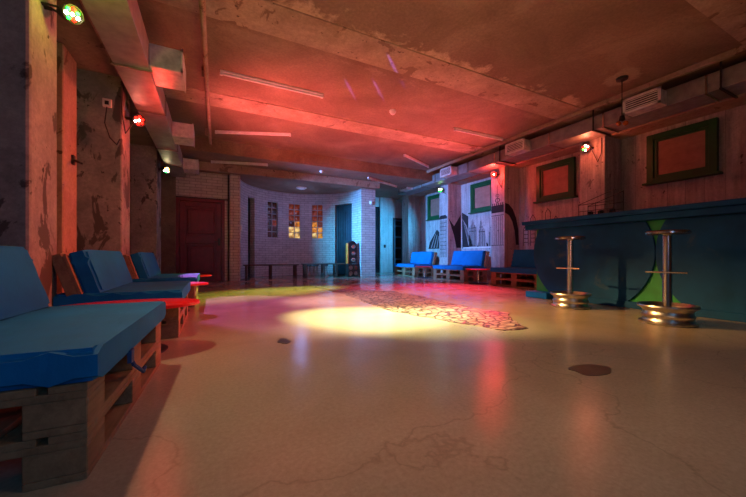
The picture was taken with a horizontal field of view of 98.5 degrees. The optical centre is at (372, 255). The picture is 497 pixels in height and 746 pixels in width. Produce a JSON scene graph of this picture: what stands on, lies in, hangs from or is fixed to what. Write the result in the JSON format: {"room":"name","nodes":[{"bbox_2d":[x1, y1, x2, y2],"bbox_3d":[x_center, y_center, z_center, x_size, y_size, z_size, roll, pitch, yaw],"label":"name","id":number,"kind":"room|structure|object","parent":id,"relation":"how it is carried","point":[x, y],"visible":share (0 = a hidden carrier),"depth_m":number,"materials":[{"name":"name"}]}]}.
{"room":"entertainment venue","nodes":[
{"label":"entertainment venue","id":0,"kind":"room"},
{"bbox_2d":[161,171,357,280],"bbox_3d":[-3.273,-0.740,9.841,5.860,2.800,1.990,0,0,-27],"label":"wall","id":1,"kind":"structure","parent":0,"point":[264,249],"depth_m":10.34,"materials":[{"name":"brick"}]},
{"bbox_2d":[176,197,224,280],"bbox_3d":[-4.408,-0.400,8.244,1.100,2.120,0.149,0,0,-27],"label":"door","id":2,"kind":"structure","parent":1,"relation":"in","point":[200,223],"depth_m":8.23,"materials":[{"name":"red paint"}]},
{"bbox_2d":[176,175,228,280],"bbox_3d":[-4.342,-0.740,8.202,1.220,2.800,0.044,0,0,-27],"label":"trim","id":3,"kind":"structure","parent":1,"relation":"attached to","point":[228,175],"depth_m":8.45,"materials":[{"name":"brown wood"}]},
{"bbox_2d":[268,201,276,237],"bbox_3d":[-3.359,-1.200,10.639,0.060,1.200,0.406,0,0,41],"label":"window","id":4,"kind":"structure","parent":1,"relation":"in","point":[272,206],"depth_m":10.64,"materials":[{"name":"glass"}]},
{"bbox_2d":[289,204,299,237],"bbox_3d":[-2.721,-1.200,11.105,0.422,1.200,0.060,0,0,-24],"label":"window","id":5,"kind":"structure","parent":1,"relation":"in","point":[294,209],"depth_m":11.08,"materials":[{"name":"glass"}]},
{"bbox_2d":[312,205,321,237],"bbox_3d":[-1.944,-1.200,11.262,0.412,1.200,0.060,0,0,1],"label":"window","id":6,"kind":"structure","parent":1,"relation":"in","point":[316,209],"depth_m":11.24,"materials":[{"name":"multicoloured glass"}]},
{"bbox_2d":[336,204,351,274],"bbox_3d":[-0.943,-0.555,10.943,0.744,2.370,0.117,0,0,34],"label":"curtain","id":7,"kind":"object","parent":1,"relation":"hanging from","point":[343,212],"visible":0.8,"depth_m":11.01,"materials":[{"name":"fabric"}]},
{"bbox_2d":[199,170,375,194],"bbox_3d":[-3.206,-2.229,9.830,6.370,0.179,2.550,0,0,-27],"label":"ceiling","id":8,"kind":"structure","parent":0,"point":[267,183],"depth_m":9.76,"materials":[{"name":"white paint"}]},
{"bbox_2d":[161,161,379,188],"bbox_3d":[-2.550,-2.220,8.744,6.170,0.200,0.060,0,0,-27],"label":"trim","id":9,"kind":"structure","parent":8,"relation":"attached to","point":[208,166],"depth_m":8.75,"materials":[{"name":"concrete"}]},
{"bbox_2d":[296,186,306,189],"bbox_3d":[-2.229,-2.108,10.012,0.320,0.063,0.320,0,0,-27],"label":"ceiling light","id":10,"kind":"object","parent":8,"relation":"attached to","point":[297,187],"visible":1,"depth_m":9.92,"materials":[{"name":"white plastic"}]},
{"bbox_2d":[180,137,439,198],"bbox_3d":[-1.829,-2.565,10.017,9.000,0.490,3.450,0,0,-27],"label":"ceiling","id":11,"kind":"structure","parent":0,"point":[277,159],"depth_m":8.43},
{"bbox_2d":[211,160,267,165],"bbox_3d":[-3.290,-2.288,7.943,1.323,0.065,0.061,0,0,-11],"label":"lamp","id":12,"kind":"object","parent":11,"relation":"attached to","point":[212,161],"visible":1,"depth_m":7.92,"materials":[{"name":"white plastic"}]},
{"bbox_2d":[368,177,396,187],"bbox_3d":[0.318,-2.288,10.029,0.060,0.065,1.504,0,0,38],"label":"lamp","id":13,"kind":"object","parent":11,"relation":"attached to","point":[370,178],"visible":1,"depth_m":9.97,"materials":[{"name":"white plastic"}]},
{"bbox_2d":[249,197,401,275],"bbox_3d":[-2.556,-0.830,11.470,8.600,2.980,0.200,0,0,-27],"label":"wall","id":14,"kind":"structure","parent":0,"point":[397,205],"depth_m":13.08,"materials":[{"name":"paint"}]},
{"bbox_2d":[375,207,378,272],"bbox_3d":[-0.294,-0.640,12.479,1.210,2.600,0.020,0,0,-27],"label":"door","id":15,"kind":"structure","parent":14,"relation":"in","point":[376,208],"depth_m":12.70,"materials":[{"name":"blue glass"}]},
{"bbox_2d":[379,197,392,272],"bbox_3d":[0.520,-0.830,12.842,0.570,2.980,0.100,0,0,-27],"label":"wall panel","id":16,"kind":"object","parent":14,"relation":"in","point":[385,204],"visible":0.93,"depth_m":12.78,"materials":[{"name":"teal paint"}]},
{"bbox_2d":[393,218,401,271],"bbox_3d":[1.032,-0.440,13.126,0.560,2.200,0.050,0,0,-27],"label":"door","id":17,"kind":"structure","parent":14,"relation":"in","point":[397,222],"depth_m":13.11,"materials":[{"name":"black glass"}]},
{"bbox_2d":[0,272,745,496],"bbox_3d":[0.511,0.758,5.345,9.000,0.203,13.900,0,0,-27],"label":"floor","id":18,"kind":"structure","parent":0,"point":[363,399],"depth_m":1.43,"materials":[{"name":"concrete"}]},
{"bbox_2d":[0,0,56,306],"bbox_3d":[-2.398,-0.975,2.054,0.450,3.270,0.400,0,0,-27],"label":"pillar","id":19,"kind":"structure","parent":18,"relation":"on","point":[28,31],"depth_m":1.99,"materials":[{"name":"concrete"}]},
{"bbox_2d":[41,0,84,24],"bbox_3d":[-2.133,-1.820,2.170,0.174,0.443,0.269,0,0,22],"label":"lamp","id":20,"kind":"object","parent":19,"relation":"attached to","point":[70,13],"visible":0.98,"depth_m":2.19,"materials":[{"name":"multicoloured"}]},
{"bbox_2d":[57,42,76,293],"bbox_3d":[-3.329,-0.775,3.489,0.070,2.870,0.380,0,0,-27],"label":"pillar","id":21,"kind":"structure","parent":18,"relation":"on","point":[66,65],"depth_m":3.39,"materials":[{"name":"concrete"}]},
{"bbox_2d":[71,155,82,164],"bbox_3d":[-3.251,-1.050,3.514,0.217,0.119,0.058,0,0,30],"label":"wall hook","id":22,"kind":"object","parent":21,"relation":"attached to","point":[73,158],"visible":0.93,"depth_m":3.53,"materials":[{"name":"black metal"}]},
{"bbox_2d":[0,246,165,492],"bbox_3d":[-1.404,0.306,1.316,0.837,0.708,1.130,0,0,-24],"label":"sofa","id":23,"kind":"object","parent":18,"relation":"on","point":[71,376],"visible":1,"depth_m":1.02,"materials":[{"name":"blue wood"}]},
{"bbox_2d":[0,246,49,319],"bbox_3d":[-1.615,0.126,1.222,0.205,0.348,1.060,0,0,-24],"label":"cushion","id":24,"kind":"object","parent":23,"relation":"on","point":[22,292],"depth_m":1.53,"materials":[{"name":"blue fabric"}]},
{"bbox_2d":[0,301,165,390],"bbox_3d":[-1.407,0.322,1.315,0.780,0.106,1.130,0,0,-24],"label":"seat cushion","id":25,"kind":"object","parent":23,"relation":"on","point":[57,348],"depth_m":1.08,"materials":[{"name":"blue fabric"}]},
{"bbox_2d":[77,68,129,255],"bbox_3d":[-3.419,-0.975,4.092,0.450,3.270,0.440,0,0,-27],"label":"pillar","id":26,"kind":"structure","parent":18,"relation":"on","point":[103,177],"depth_m":3.91,"materials":[{"name":"concrete"}]},
{"bbox_2d":[102,98,119,144],"bbox_3d":[-3.190,-1.632,3.924,0.180,0.556,0.056,0,0,-27],"label":"junction box","id":27,"kind":"object","parent":26,"relation":"attached to","point":[107,103],"visible":1,"depth_m":3.90,"materials":[{"name":"white plastic"}]},
{"bbox_2d":[120,96,145,133],"bbox_3d":[-3.138,-1.747,4.141,0.189,0.426,0.359,0,0,15],"label":"lamp","id":28,"kind":"object","parent":26,"relation":"attached to","point":[138,120],"visible":0.95,"depth_m":4.18,"materials":[{"name":"red"}]},
{"bbox_2d":[52,250,190,338],"bbox_3d":[-2.155,0.306,2.925,0.805,0.708,1.130,0,0,-27],"label":"sofa","id":29,"kind":"object","parent":18,"relation":"on","point":[85,276],"visible":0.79,"depth_m":2.49,"materials":[{"name":"blue fabric"}]},
{"bbox_2d":[69,250,131,292],"bbox_3d":[-2.347,0.126,2.828,0.205,0.348,1.060,0,0,-27],"label":"cushion","id":30,"kind":"object","parent":29,"relation":"on","point":[95,271],"depth_m":2.48,"materials":[{"name":"blue fabric"}]},
{"bbox_2d":[53,281,190,305],"bbox_3d":[-2.144,0.322,2.930,0.780,0.106,1.130,0,0,-27],"label":"seat cushion","id":31,"kind":"object","parent":29,"relation":"on","point":[128,290],"depth_m":2.50,"materials":[{"name":"blue fabric"}]},
{"bbox_2d":[63,298,199,352],"bbox_3d":[-1.656,0.492,2.190,0.840,0.335,0.500,0,0,-27],"label":"side table","id":32,"kind":"object","parent":18,"relation":"on","point":[170,302],"visible":0.28,"depth_m":2.30,"materials":[{"name":"red paint"}]},
{"bbox_2d":[130,144,160,270],"bbox_3d":[-4.727,-0.830,6.703,0.450,2.980,0.580,0,0,-27],"label":"pillar","id":33,"kind":"structure","parent":18,"relation":"on","point":[145,178],"depth_m":6.46,"materials":[{"name":"concrete"}]},
{"bbox_2d":[158,162,169,173],"bbox_3d":[-4.413,-1.838,6.710,0.182,0.210,0.327,0,0,14],"label":"lamp","id":34,"kind":"object","parent":33,"relation":"attached to","point":[164,169],"visible":0.94,"depth_m":6.74,"materials":[{"name":"beige"}]},
{"bbox_2d":[123,252,199,306],"bbox_3d":[-2.898,0.306,4.498,0.805,0.708,1.130,0,0,-27],"label":"sofa","id":35,"kind":"object","parent":18,"relation":"on","point":[142,266],"visible":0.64,"depth_m":4.07,"materials":[{"name":"blue fabric"}]},
{"bbox_2d":[130,252,160,277],"bbox_3d":[-3.091,0.126,4.402,0.205,0.348,1.060,0,0,-27],"label":"cushion","id":36,"kind":"object","parent":35,"relation":"on","point":[145,265],"depth_m":3.98,"materials":[{"name":"blue fabric"}]},
{"bbox_2d":[132,273,199,281],"bbox_3d":[-2.887,0.322,4.504,0.780,0.106,1.130,0,0,-27],"label":"seat cushion","id":37,"kind":"object","parent":35,"relation":"on","point":[156,277],"depth_m":4.11,"materials":[{"name":"blue fabric"}]},
{"bbox_2d":[188,282,207,311],"bbox_3d":[-2.404,0.492,3.773,0.840,0.335,0.470,0,0,-27],"label":"side table","id":38,"kind":"object","parent":18,"relation":"on","point":[192,283],"visible":0.16,"depth_m":3.82,"materials":[{"name":"red paint"}]},
{"bbox_2d":[198,274,211,294],"bbox_3d":[-3.174,0.492,5.400,0.840,0.335,0.500,0,0,-27],"label":"side table","id":39,"kind":"object","parent":18,"relation":"on","point":[201,275],"visible":0.14,"depth_m":5.44,"materials":[{"name":"red paint"}]},
{"bbox_2d":[230,174,239,280],"bbox_3d":[-3.706,-0.740,8.618,0.250,2.800,0.370,0,0,-27],"label":"pillar","id":40,"kind":"structure","parent":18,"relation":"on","point":[234,179],"depth_m":8.44,"materials":[{"name":"white brick"}]},
{"bbox_2d":[243,264,298,279],"bbox_3d":[-2.919,0.450,9.246,1.500,0.420,0.308,0,0,-27],"label":"bench","id":41,"kind":"object","parent":18,"relation":"on","point":[246,265],"visible":0.98,"depth_m":9.11,"materials":[{"name":"brown wood"}]},
{"bbox_2d":[312,265,318,275],"bbox_3d":[-1.862,0.471,10.419,0.210,0.381,0.210,0,0,-27],"label":"stool","id":42,"kind":"object","parent":18,"relation":"on","point":[312,265],"visible":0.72,"depth_m":10.39,"materials":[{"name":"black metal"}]},
{"bbox_2d":[301,263,345,277],"bbox_3d":[-1.448,0.445,10.094,1.550,0.430,0.308,0,0,-27],"label":"bench","id":43,"kind":"object","parent":18,"relation":"on","point":[303,264],"visible":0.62,"depth_m":9.92,"materials":[{"name":"brown wood"}]},
{"bbox_2d":[346,241,357,276],"bbox_3d":[-0.661,0.088,10.184,0.357,1.125,0.234,0,0,-27],"label":"loudspeaker","id":44,"kind":"object","parent":18,"relation":"on","point":[351,248],"visible":1,"depth_m":10.11,"materials":[{"name":"black metal"}]},
{"bbox_2d":[358,188,374,276],"bbox_3d":[-0.606,-0.830,11.193,0.500,2.980,2.040,0,0,-27],"label":"pillar","id":45,"kind":"structure","parent":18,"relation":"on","point":[366,212],"depth_m":10.28,"materials":[{"name":"white brick"}]},
{"bbox_2d":[402,195,419,273],"bbox_3d":[1.477,-0.830,12.404,0.550,2.980,0.460,0,0,-27],"label":"pillar","id":46,"kind":"structure","parent":18,"relation":"on","point":[410,204],"depth_m":12.20,"materials":[{"name":"concrete"}]},
{"bbox_2d":[394,251,436,276],"bbox_3d":[1.418,0.256,10.865,0.916,0.808,1.260,0,0,-27],"label":"sofa","id":47,"kind":"object","parent":18,"relation":"on","point":[417,258],"visible":0.91,"depth_m":10.59,"materials":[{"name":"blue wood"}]},
{"bbox_2d":[394,263,432,266],"bbox_3d":[1.366,0.307,10.839,0.800,0.106,1.260,0,0,-27],"label":"seat cushion","id":48,"kind":"object","parent":47,"relation":"on","point":[396,264],"depth_m":10.50,"materials":[{"name":"blue fabric"}]},
{"bbox_2d":[410,251,433,263],"bbox_3d":[1.660,0.065,10.986,0.207,0.427,1.190,0,0,-27],"label":"cushion","id":49,"kind":"object","parent":47,"relation":"on","point":[416,257],"depth_m":10.82,"materials":[{"name":"blue fabric"}]},
{"bbox_2d":[312,285,527,330],"bbox_3d":[0.182,0.658,5.205,1.168,0.004,5.194,0,0,-27],"label":"inlay","id":50,"kind":"object","parent":18,"relation":"on","point":[415,305],"visible":0.98,"depth_m":3.94,"materials":[{"name":"beige stone"}]},
{"bbox_2d":[415,266,432,277],"bbox_3d":[1.559,0.485,9.728,0.560,0.350,0.560,0,0,-27],"label":"side table","id":51,"kind":"object","parent":18,"relation":"on","point":[424,267],"visible":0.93,"depth_m":9.62,"materials":[{"name":"red paint"}]},
{"bbox_2d":[439,183,460,276],"bbox_3d":[2.491,-0.830,10.379,0.550,2.980,0.430,0,0,-27],"label":"pillar","id":52,"kind":"structure","parent":18,"relation":"on","point":[450,202],"depth_m":10.18,"materials":[{"name":"concrete"}]},
{"bbox_2d":[439,215,460,256],"bbox_3d":[2.481,-0.640,10.360,0.526,1.360,0.414,0,0,-27],"label":"mural","id":53,"kind":"object","parent":52,"relation":"attached to","point":[456,229],"visible":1,"depth_m":10.25,"materials":[{"name":"black paint"}]},
{"bbox_2d":[433,250,488,281],"bbox_3d":[2.408,0.256,8.889,0.916,0.808,1.260,0,0,-27],"label":"sofa","id":54,"kind":"object","parent":18,"relation":"on","point":[461,260],"visible":0.96,"depth_m":8.65,"materials":[{"name":"blue fabric"}]},
{"bbox_2d":[433,265,486,269],"bbox_3d":[2.356,0.307,8.863,0.800,0.106,1.260,0,0,-27],"label":"seat cushion","id":55,"kind":"object","parent":54,"relation":"on","point":[436,267],"depth_m":8.53,"materials":[{"name":"blue fabric"}]},
{"bbox_2d":[451,250,485,265],"bbox_3d":[2.650,0.065,9.010,0.207,0.427,1.190,0,0,-27],"label":"cushion","id":56,"kind":"object","parent":54,"relation":"on","point":[473,258],"depth_m":8.85,"materials":[{"name":"blue fabric"}]},
{"bbox_2d":[465,268,489,283],"bbox_3d":[2.544,0.485,7.761,0.600,0.350,0.600,0,0,-27],"label":"side table","id":57,"kind":"object","parent":18,"relation":"on","point":[478,270],"visible":0.98,"depth_m":7.73,"materials":[{"name":"red paint"}]},
{"bbox_2d":[491,166,518,281],"bbox_3d":[3.465,-0.975,8.434,0.550,3.270,0.440,0,0,-27],"label":"pillar","id":58,"kind":"structure","parent":18,"relation":"on","point":[501,255],"depth_m":8.24,"materials":[{"name":"concrete"}]},
{"bbox_2d":[490,171,502,187],"bbox_3d":[3.176,-1.956,8.264,0.316,0.443,0.182,0,0,17],"label":"lamp","id":59,"kind":"object","parent":58,"relation":"attached to","point":[493,174],"visible":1,"depth_m":8.22,"materials":[{"name":"red"}]},
{"bbox_2d":[491,185,518,245],"bbox_3d":[3.455,-1.055,8.416,0.524,1.570,0.424,0,0,-27],"label":"mural","id":60,"kind":"object","parent":58,"relation":"attached to","point":[498,208],"visible":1,"depth_m":8.28,"materials":[{"name":"black paint"}]},
{"bbox_2d":[490,249,536,289],"bbox_3d":[3.361,0.256,6.984,0.916,0.808,1.260,0,0,-27],"label":"sofa","id":61,"kind":"object","parent":18,"relation":"on","point":[523,264],"visible":0.48,"depth_m":7.11,"materials":[{"name":"blue fabric"}]},
{"bbox_2d":[490,267,536,273],"bbox_3d":[3.310,0.307,6.958,0.800,0.106,1.260,0,0,-27],"label":"seat cushion","id":62,"kind":"object","parent":61,"relation":"on","point":[494,270],"depth_m":6.86,"materials":[{"name":"blue fabric"}]},
{"bbox_2d":[511,249,535,267],"bbox_3d":[3.603,0.065,7.106,0.207,0.427,1.190,0,0,-27],"label":"cushion","id":63,"kind":"object","parent":61,"relation":"on","point":[521,258],"depth_m":7.32,"materials":[{"name":"blue fabric"}]},
{"bbox_2d":[550,236,591,309],"bbox_3d":[2.555,0.205,4.165,0.468,0.910,0.468,0,0,-23],"label":"bar stool","id":64,"kind":"object","parent":18,"relation":"on","point":[569,299],"visible":1,"depth_m":4.11,"materials":[{"name":"silver metal"}]},
{"bbox_2d":[568,364,610,375],"bbox_3d":[1.272,0.658,1.867,0.260,0.003,0.166,0,0,-27],"label":"oil stain","id":65,"kind":"object","parent":18,"relation":"on","point":[585,369],"visible":1,"depth_m":1.86,"materials":[{"name":"brown liquid"}]},
{"bbox_2d":[580,135,619,215],"bbox_3d":[4.497,-0.975,6.373,0.550,3.270,0.470,0,0,-27],"label":"pillar","id":66,"kind":"structure","parent":18,"relation":"on","point":[598,178],"depth_m":6.19,"materials":[{"name":"wood planks"}]},
{"bbox_2d":[581,138,601,161],"bbox_3d":[4.180,-2.012,6.181,0.210,0.456,0.320,0,0,-27],"label":"lamp","id":67,"kind":"object","parent":66,"relation":"attached to","point":[585,147],"visible":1,"depth_m":6.19,"materials":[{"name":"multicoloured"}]},
{"bbox_2d":[522,198,745,322],"bbox_3d":[3.569,0.048,3.951,0.820,1.225,3.470,0,0,-27],"label":"bar counter","id":68,"kind":"object","parent":18,"relation":"on","point":[613,259],"depth_m":3.88,"materials":[{"name":"green paint"}]},
{"bbox_2d":[578,189,623,215],"bbox_3d":[3.351,-0.750,4.742,0.249,0.370,0.490,0,0,-27],"label":"wire rack","id":69,"kind":"object","parent":68,"relation":"on","point":[604,204],"visible":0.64,"depth_m":4.68,"materials":[{"name":"black metal"}]},
{"bbox_2d":[522,198,745,225],"bbox_3d":[3.591,-0.535,3.962,0.770,0.060,3.470,0,0,-27],"label":"countertop","id":70,"kind":"structure","parent":68,"relation":"on","point":[739,201],"depth_m":3.79,"materials":[{"name":"blue paint"}]},
{"bbox_2d":[637,229,700,327],"bbox_3d":[2.892,0.205,3.159,0.468,0.910,0.468,0,0,-35],"label":"bar stool","id":71,"kind":"object","parent":18,"relation":"on","point":[667,313],"visible":1,"depth_m":3.12,"materials":[{"name":"metal"}]},
{"bbox_2d":[137,0,745,171],"bbox_3d":[1.283,-2.710,3.802,9.000,0.200,10.450,0,0,-27],"label":"ceiling","id":72,"kind":"structure","parent":0,"point":[574,52],"depth_m":4.29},
{"bbox_2d":[81,0,198,177],"bbox_3d":[-2.108,-2.061,2.887,0.632,0.278,11.350,0,0,-27],"label":"ventilation duct","id":73,"kind":"object","parent":72,"relation":"hanging from","point":[144,67],"visible":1,"depth_m":3.40,"materials":[{"name":"metal"}]},
{"bbox_2d":[199,0,211,144],"bbox_3d":[-1.399,-2.521,2.543,0.123,0.178,10.001,0,0,-26],"label":"ceiling pipe","id":74,"kind":"object","parent":72,"relation":"attached to","point":[204,69],"visible":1,"depth_m":4.10,"materials":[{"name":"metal"}]},
{"bbox_2d":[215,130,290,136],"bbox_3d":[-2.515,-2.578,6.765,1.548,0.065,0.060,0,0,-6],"label":"lamp","id":75,"kind":"object","parent":72,"relation":"attached to","point":[216,131],"visible":1,"depth_m":6.75,"materials":[{"name":"white plastic"}]},
{"bbox_2d":[220,69,322,98],"bbox_3d":[-1.479,-2.578,4.851,1.506,0.065,0.060,0,0,-27],"label":"lamp","id":76,"kind":"object","parent":72,"relation":"attached to","point":[222,72],"visible":1,"depth_m":4.80,"materials":[{"name":"white plastic"}]},
{"bbox_2d":[389,109,395,114],"bbox_3d":[0.354,-2.573,5.769,0.120,0.074,0.120,0,0,-27],"label":"smoke detector","id":77,"kind":"object","parent":72,"relation":"attached to","point":[391,111],"visible":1,"depth_m":5.73,"materials":[{"name":"white plastic"}]},
{"bbox_2d":[403,154,428,167],"bbox_3d":[1.202,-2.578,8.766,0.060,0.065,1.348,0,0,37],"label":"lamp","id":78,"kind":"object","parent":72,"relation":"attached to","point":[405,155],"visible":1,"depth_m":8.69,"materials":[{"name":"white plastic"}]},
{"bbox_2d":[453,127,502,140],"bbox_3d":[2.259,-2.578,6.824,1.356,0.065,0.061,0,0,-26],"label":"lamp","id":79,"kind":"object","parent":72,"relation":"attached to","point":[455,128],"visible":1,"depth_m":6.78,"materials":[{"name":"white plastic"}]},
{"bbox_2d":[499,146,516,164],"bbox_3d":[3.220,-2.410,7.674,0.570,0.390,0.024,0,0,-27],"label":"bracket","id":80,"kind":"object","parent":72,"relation":"hanging from","point":[499,146],"visible":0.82,"depth_m":7.59,"materials":[{"name":"black metal"}]},
{"bbox_2d":[427,45,745,172],"bbox_3d":[3.961,-2.572,5.255,0.070,0.075,10.250,0,0,-27],"label":"trim","id":81,"kind":"structure","parent":72,"relation":"attached to","point":[741,49],"depth_m":5.17,"materials":[{"name":"wood"}]},
{"bbox_2d":[592,110,611,135],"bbox_3d":[4.147,-2.410,5.823,0.570,0.390,0.024,0,0,-27],"label":"bracket","id":82,"kind":"object","parent":72,"relation":"hanging from","point":[593,130],"visible":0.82,"depth_m":5.70,"materials":[{"name":"black metal"}]},
{"bbox_2d":[616,75,628,125],"bbox_3d":[3.651,-2.260,4.714,0.150,0.699,0.150,0,0,-27],"label":"pendant lamp","id":83,"kind":"object","parent":72,"relation":"hanging from","point":[623,78],"visible":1,"depth_m":4.70,"materials":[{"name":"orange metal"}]},
{"bbox_2d":[619,115,624,121],"bbox_3d":[3.651,-2.020,4.714,0.080,0.100,0.080,0,0,-27],"label":"socket","id":84,"kind":"object","parent":83,"relation":"attached to","point":[622,117],"depth_m":4.69,"materials":[{"name":"black plastic"}]},
{"bbox_2d":[719,61,737,98],"bbox_3d":[4.863,-2.410,4.392,0.570,0.390,0.024,0,0,-27],"label":"bracket","id":85,"kind":"object","parent":72,"relation":"hanging from","point":[721,88],"visible":0.82,"depth_m":4.28,"materials":[{"name":"black metal"}]},
{"bbox_2d":[398,61,745,195],"bbox_3d":[3.766,-2.356,6.331,0.732,0.268,12.250,0,0,-27],"label":"ventilation duct","id":86,"kind":"object","parent":85,"relation":"hanging from","point":[657,103],"visible":0.91,"depth_m":5.51,"materials":[{"name":"metal"}]},
{"bbox_2d":[420,104,745,278],"bbox_3d":[4.445,-0.975,7.315,0.200,3.270,13.500,0,0,-27],"label":"wall","id":87,"kind":"structure","parent":0,"point":[731,184],"depth_m":6.06,"materials":[{"name":"wood planks"}]},
{"bbox_2d":[162,87,498,156],"bbox_3d":[-0.125,-2.607,6.614,8.600,0.025,0.500,0,0,-27],"label":"beam","id":88,"kind":"structure","parent":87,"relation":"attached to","point":[194,95],"depth_m":6.07,"materials":[{"name":"paint"}]},
{"bbox_2d":[154,0,598,123],"bbox_3d":[0.905,-2.607,4.558,8.600,0.025,0.500,0,0,-27],"label":"beam","id":89,"kind":"structure","parent":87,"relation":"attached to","point":[264,16],"depth_m":4.06,"materials":[{"name":"paint"}]},
{"bbox_2d":[425,194,438,220],"bbox_3d":[2.211,-1.732,11.419,0.120,0.895,1.020,0,0,-27],"label":"window","id":90,"kind":"structure","parent":87,"relation":"in","point":[432,201],"depth_m":11.57,"materials":[{"name":"green paint"}]},
{"bbox_2d":[429,230,438,248],"bbox_3d":[2.259,-0.600,11.448,0.006,0.680,0.950,0,0,-27],"label":"mural","id":91,"kind":"object","parent":87,"relation":"attached to","point":[434,243],"visible":0.71,"depth_m":11.50,"materials":[{"name":"black paint"}]},
{"bbox_2d":[462,213,490,247],"bbox_3d":[3.219,-0.815,9.519,0.020,1.150,1.700,0,0,-27],"label":"mural","id":92,"kind":"object","parent":87,"relation":"attached to","point":[469,237],"visible":0.91,"depth_m":9.84,"materials":[{"name":"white paint"}]},
{"bbox_2d":[468,179,490,213],"bbox_3d":[3.196,-1.732,9.452,0.120,0.895,1.020,0,0,-27],"label":"window","id":93,"kind":"structure","parent":87,"relation":"in","point":[480,193],"depth_m":9.51,"materials":[{"name":"green paint"}]},
{"bbox_2d":[523,209,556,245],"bbox_3d":[4.072,-0.700,7.830,0.004,0.880,0.944,0,0,-27],"label":"mural","id":94,"kind":"object","parent":87,"relation":"attached to","point":[547,209],"visible":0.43,"depth_m":8.07,"materials":[{"name":"black paint"}]},
{"bbox_2d":[533,157,577,203],"bbox_3d":[4.199,-1.732,7.449,0.120,0.895,1.020,0,0,-27],"label":"window","id":95,"kind":"structure","parent":87,"relation":"in","point":[556,180],"depth_m":7.42,"materials":[{"name":"green paint"}]},
{"bbox_2d":[396,93,745,200],"bbox_3d":[4.164,-2.405,7.174,0.430,0.270,13.500,0,0,-27],"label":"beam","id":96,"kind":"structure","parent":87,"relation":"attached to","point":[731,102],"depth_m":5.75,"materials":[{"name":"wood"}]},
{"bbox_2d":[642,117,722,185],"bbox_3d":[5.198,-1.732,5.455,0.120,0.895,1.020,0,0,-27],"label":"window","id":97,"kind":"structure","parent":87,"relation":"in","point":[691,151],"depth_m":5.42,"materials":[{"name":"green paint"}]},
{"bbox_2d":[686,0,745,44],"bbox_3d":[1.977,-2.607,2.416,8.600,0.025,0.450,0,0,-27],"label":"trim","id":98,"kind":"structure","parent":87,"relation":"attached to","point":[729,15],"depth_m":3.44,"materials":[{"name":"paint"}]},
{"bbox_3d":[-3.423,-0.975,3.374,0.200,3.270,13.500,0,0,-27],"label":"wall","id":99,"kind":"structure","parent":0,"visible":0},
{"bbox_2d":[57,0,162,160],"bbox_3d":[-2.685,-2.269,2.603,0.430,0.099,11.460,0,0,-27],"label":"beam","id":100,"kind":"structure","parent":99,"relation":"attached to","point":[82,41],"depth_m":3.46,"materials":[{"name":"wood"}]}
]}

